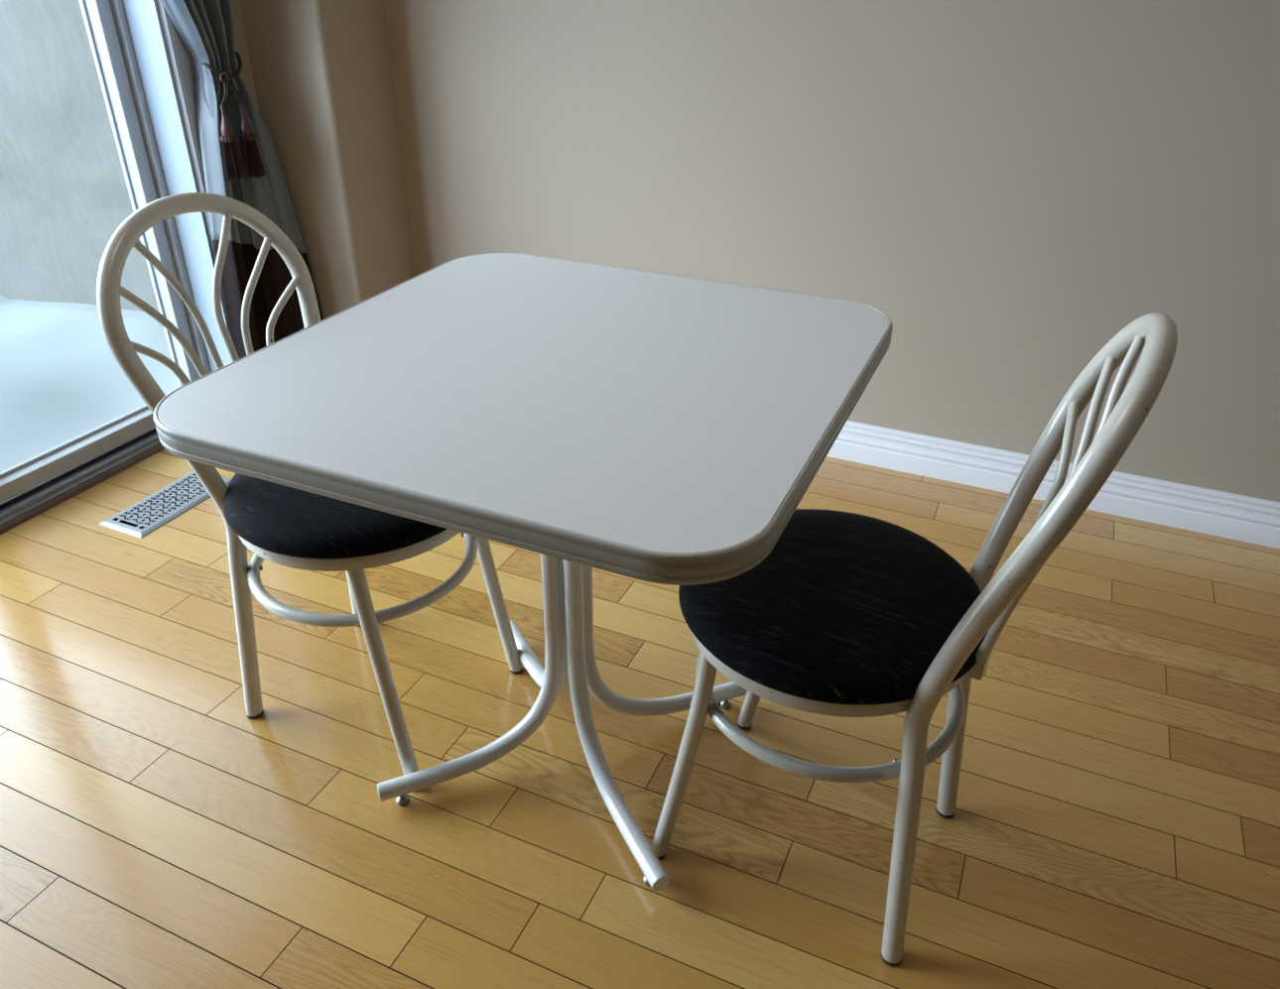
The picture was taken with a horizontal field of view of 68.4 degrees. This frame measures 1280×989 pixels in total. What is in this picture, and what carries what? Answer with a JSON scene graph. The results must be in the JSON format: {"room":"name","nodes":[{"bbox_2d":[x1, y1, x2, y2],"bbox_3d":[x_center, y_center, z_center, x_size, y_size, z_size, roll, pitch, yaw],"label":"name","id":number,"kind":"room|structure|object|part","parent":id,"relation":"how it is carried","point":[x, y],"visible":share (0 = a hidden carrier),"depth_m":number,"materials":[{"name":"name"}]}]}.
{"room":"dining room","nodes":[
{"label":"dining room","id":0,"kind":"room"},
{"bbox_2d":[231,0,259,114],"bbox_3d":[-2.159,-0.225,0.399,0.225,2.500,5.070,13,33,20],"label":"wall","id":1,"kind":"structure","parent":0,"point":[241,49],"depth_m":2.45,"materials":[{"name":"beige paint"}]},
{"bbox_2d":[0,0,232,534],"bbox_3d":[-1.600,-0.736,1.517,0.233,2.138,2.008,13,33,20],"label":"door","id":2,"kind":"structure","parent":1,"relation":"in","point":[144,66],"depth_m":2.38,"materials":[{"name":"white paint"}]},
{"bbox_3d":[-1.614,0.173,2.054,0.020,0.027,1.860,13,33,20],"label":"sill","id":3,"kind":"part","parent":2,"relation":"part of","materials":[{"name":"grey metal"}]},
{"bbox_3d":[-1.427,-0.141,2.479,0.054,0.048,0.616,13,33,20],"label":"rail","id":4,"kind":"part","parent":2,"relation":"part of","materials":[{"name":"grey plastic"}]},
{"bbox_3d":[-1.425,-0.961,1.977,0.054,2.018,0.725,13,33,20],"label":"sash frame","id":5,"kind":"part","parent":2,"relation":"part of","materials":[{"name":"white plastic"}]},
{"bbox_3d":[-1.501,-0.712,1.479,0.016,2.138,2.008,13,33,20],"label":"casing","id":6,"kind":"part","parent":2,"relation":"part of","materials":[{"name":"grey paint"}]},
{"bbox_2d":[160,0,323,359],"bbox_3d":[-1.049,-1.198,2.159,0.123,2.265,0.446,13,33,20],"label":"curtain","id":7,"kind":"object","parent":1,"relation":"hanging from","point":[205,28],"visible":0.46,"depth_m":2.47,"materials":[{"name":"grey fabric"}]},
{"bbox_2d":[200,51,265,180],"bbox_3d":[-1.024,-0.950,2.371,0.102,0.292,0.146,-16,34,-25],"label":"tieback","id":8,"kind":"object","parent":7,"relation":"attached to","point":[251,165],"visible":0.94,"depth_m":2.36,"materials":[{"name":"brown fabric"}]},
{"bbox_3d":[-1.032,-1.059,2.331,0.091,0.063,0.112,13,33,20],"label":"cord","id":9,"kind":"part","parent":8,"relation":"part of","materials":[{"name":"brown fabric"}]},
{"bbox_3d":[-1.057,-1.385,2.050,0.103,1.833,0.439,13,33,20],"label":"panel","id":10,"kind":"part","parent":7,"relation":"part of","materials":[{"name":"grey fabric"}]},
{"bbox_2d":[239,0,414,319],"bbox_3d":[-0.955,-1.423,2.458,0.476,2.500,0.282,13,33,20],"label":"wall","id":11,"kind":"structure","parent":0,"point":[321,73],"depth_m":2.55,"materials":[{"name":"beige paint"}]},
{"bbox_2d":[0,448,1279,988],"bbox_3d":[0.372,1.367,0.149,5.436,0.060,5.438,13,33,20],"label":"floor","id":12,"kind":"structure","parent":0,"point":[1115,823],"depth_m":1.57,"materials":[{"name":"brown wood"}]},
{"bbox_2d":[98,471,231,538],"bbox_3d":[-1.171,0.016,2.349,0.141,0.007,0.300,13,33,20],"label":"floor vent","id":13,"kind":"object","parent":12,"relation":"in","point":[174,500],"visible":0.91,"depth_m":2.32,"materials":[{"name":"silver metal"}]},
{"bbox_2d":[96,192,522,775],"bbox_3d":[-0.492,-0.015,1.550,0.496,0.884,0.411,15,34,23],"label":"dining chair","id":14,"kind":"object","parent":12,"relation":"on","point":[286,526],"visible":0.77,"depth_m":1.43,"materials":[{"name":"beige metal"}]},
{"bbox_3d":[-0.699,-0.132,1.467,0.033,0.278,0.153,21,36,30],"label":"rod","id":15,"kind":"part","parent":14,"relation":"part of","materials":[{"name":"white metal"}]},
{"bbox_3d":[-0.704,-0.175,1.469,0.040,0.349,0.148,27,40,37],"label":"rod","id":16,"kind":"part","parent":14,"relation":"part of","materials":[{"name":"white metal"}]},
{"bbox_3d":[-0.696,-0.218,1.490,0.116,0.401,0.047,-15,34,-24],"label":"rod","id":17,"kind":"part","parent":14,"relation":"part of","materials":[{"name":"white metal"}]},
{"bbox_3d":[-0.650,-0.234,1.505,0.145,0.464,0.390,14,33,21],"label":"frame","id":18,"kind":"part","parent":14,"relation":"part of","materials":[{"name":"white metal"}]},
{"bbox_3d":[-0.662,-0.253,1.550,0.047,0.401,0.112,-6,31,-10],"label":"rod","id":19,"kind":"part","parent":14,"relation":"part of","materials":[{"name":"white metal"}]},
{"bbox_3d":[-0.676,0.213,1.609,0.074,0.419,0.031,-4,31,-7],"label":"leg","id":20,"kind":"part","parent":14,"relation":"part of","materials":[{"name":"white metal"}]},
{"bbox_3d":[-0.636,-0.246,1.591,0.040,0.349,0.145,4,31,5],"label":"rod","id":21,"kind":"part","parent":14,"relation":"part of","materials":[{"name":"white metal"}]},
{"bbox_3d":[-0.615,-0.220,1.619,0.033,0.278,0.151,8,31,13],"label":"rod","id":22,"kind":"part","parent":14,"relation":"part of","materials":[{"name":"white metal"}]},
{"bbox_2d":[223,473,447,559],"bbox_3d":[-0.455,-0.021,1.524,0.411,0.066,0.411,14,33,21],"label":"seat cushion","id":23,"kind":"object","parent":14,"relation":"on","point":[274,521],"depth_m":1.38,"materials":[{"name":"black fabric"}]},
{"bbox_3d":[-0.455,0.002,1.538,0.396,0.030,0.396,14,33,21],"label":"seat frame","id":24,"kind":"part","parent":14,"relation":"part of","materials":[{"name":"white metal"}]},
{"bbox_3d":[-0.561,0.091,1.819,0.031,0.419,0.074,-17,35,-27],"label":"leg","id":25,"kind":"part","parent":14,"relation":"part of","materials":[{"name":"white metal"}]},
{"bbox_3d":[-0.398,0.292,1.479,0.089,0.421,0.026,21,36,31],"label":"leg","id":26,"kind":"part","parent":14,"relation":"part of","materials":[{"name":"white metal"}]},
{"bbox_3d":[-0.268,0.152,1.720,0.089,0.421,0.026,8,31,11],"label":"leg","id":27,"kind":"part","parent":14,"relation":"part of","materials":[{"name":"white metal"}]},
{"bbox_2d":[152,252,893,891],"bbox_3d":[-0.106,0.127,1.463,0.771,0.735,0.789,13,33,20],"label":"dining table","id":28,"kind":"object","parent":12,"relation":"on","point":[646,426],"visible":0.98,"depth_m":1.16,"materials":[{"name":"laminate"}]},
{"bbox_3d":[-0.269,0.168,1.405,0.318,0.680,0.030,-12,33,-20],"label":"leg","id":29,"kind":"part","parent":28,"relation":"part of","materials":[{"name":"white metal"}]},
{"bbox_3d":[-0.187,0.058,1.595,0.029,0.680,0.318,-13,33,-22],"label":"leg","id":30,"kind":"part","parent":28,"relation":"part of","materials":[{"name":"white metal"}]},
{"bbox_3d":[-0.037,0.213,1.333,0.029,0.680,0.318,-14,33,-23],"label":"leg","id":31,"kind":"part","parent":28,"relation":"part of","materials":[{"name":"white metal"}]},
{"bbox_3d":[0.044,0.104,1.520,0.318,0.680,0.030,-11,33,-19],"label":"leg","id":32,"kind":"part","parent":28,"relation":"part of","materials":[{"name":"white metal"}]},
{"bbox_2d":[650,312,1177,966],"bbox_3d":[0.307,0.158,1.268,0.516,0.887,0.427,17,34,25],"label":"dining chair","id":33,"kind":"object","parent":12,"relation":"on","point":[847,614],"visible":0.99,"depth_m":1.18,"materials":[{"name":"beige metal"}]},
{"bbox_3d":[0.060,0.377,1.344,0.089,0.421,0.026,10,32,16],"label":"leg","id":34,"kind":"part","parent":33,"relation":"part of","materials":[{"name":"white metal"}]},
{"bbox_3d":[0.213,0.243,1.574,0.089,0.421,0.026,24,38,34],"label":"leg","id":35,"kind":"part","parent":33,"relation":"part of","materials":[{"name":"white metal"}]},
{"bbox_3d":[0.258,0.157,1.289,0.396,0.030,0.396,17,34,25],"label":"seat frame","id":36,"kind":"part","parent":33,"relation":"part of","materials":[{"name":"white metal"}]},
{"bbox_2d":[678,509,988,705],"bbox_3d":[0.258,0.133,1.275,0.411,0.066,0.411,17,34,25],"label":"seat cushion","id":37,"kind":"object","parent":33,"relation":"on","point":[845,608],"depth_m":1.19,"materials":[{"name":"black fabric"}]},
{"bbox_3d":[0.343,0.453,1.221,0.030,0.419,0.069,-17,35,-27],"label":"leg","id":38,"kind":"part","parent":33,"relation":"part of","materials":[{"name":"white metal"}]},
{"bbox_3d":[0.480,0.332,1.427,0.069,0.419,0.032,3,31,3],"label":"leg","id":39,"kind":"part","parent":33,"relation":"part of","materials":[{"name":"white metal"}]},
{"bbox_3d":[0.421,0.124,1.053,0.033,0.278,0.134,6,31,8],"label":"rod","id":40,"kind":"part","parent":33,"relation":"part of","materials":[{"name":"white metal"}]},
{"bbox_3d":[0.448,0.086,1.044,0.043,0.350,0.130,-1,31,-3],"label":"rod","id":41,"kind":"part","parent":33,"relation":"part of","materials":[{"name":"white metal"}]},
{"bbox_3d":[0.471,0.015,1.099,0.164,0.467,0.393,17,34,25],"label":"frame","id":42,"kind":"part","parent":33,"relation":"part of","materials":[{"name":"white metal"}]},
{"bbox_3d":[0.508,0.037,1.202,0.032,0.279,0.174,21,36,31],"label":"rod","id":43,"kind":"part","parent":33,"relation":"part of","materials":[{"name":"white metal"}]},
{"bbox_3d":[0.515,0.017,1.164,0.172,0.351,0.036,-26,39,-37],"label":"rod","id":44,"kind":"part","parent":33,"relation":"part of","materials":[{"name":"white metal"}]},
{"bbox_3d":[0.509,0.013,1.118,0.144,0.403,0.040,-15,34,-24],"label":"rod","id":45,"kind":"part","parent":33,"relation":"part of","materials":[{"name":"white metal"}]},
{"bbox_2d":[383,0,1279,502],"bbox_3d":[1.498,-0.945,1.693,5.690,2.500,0.120,13,33,20],"label":"wall","id":46,"kind":"structure","parent":0,"point":[1014,185],"depth_m":2.21,"materials":[{"name":"beige paint"}]},
{"bbox_2d":[826,420,1279,548],"bbox_3d":[1.621,0.103,2.153,5.094,0.110,0.018,13,33,20],"label":"baseboard","id":47,"kind":"structure","parent":46,"relation":"attached to","point":[1247,519],"depth_m":2.35,"materials":[{"name":"white paint"}]},
{"label":"outside","id":48,"kind":"structure","parent":0,"visible":0},
{"bbox_2d":[0,295,179,472],"bbox_3d":[-24.972,2.903,-2.951,37.725,0.144,32.260,13,33,20],"label":"snow","id":49,"kind":"object","parent":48,"point":[61,380],"visible":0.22,"depth_m":3.05,"materials":[{"name":"white snow"}]},
{"bbox_2d":[0,0,159,312],"bbox_3d":[-4.208,-2.024,4.008,6.660,2.020,0.220,13,33,20],"label":"wall","id":50,"kind":"structure","parent":49,"relation":"on","point":[64,191],"depth_m":3.24,"materials":[{"name":"grey concrete"}]}
]}

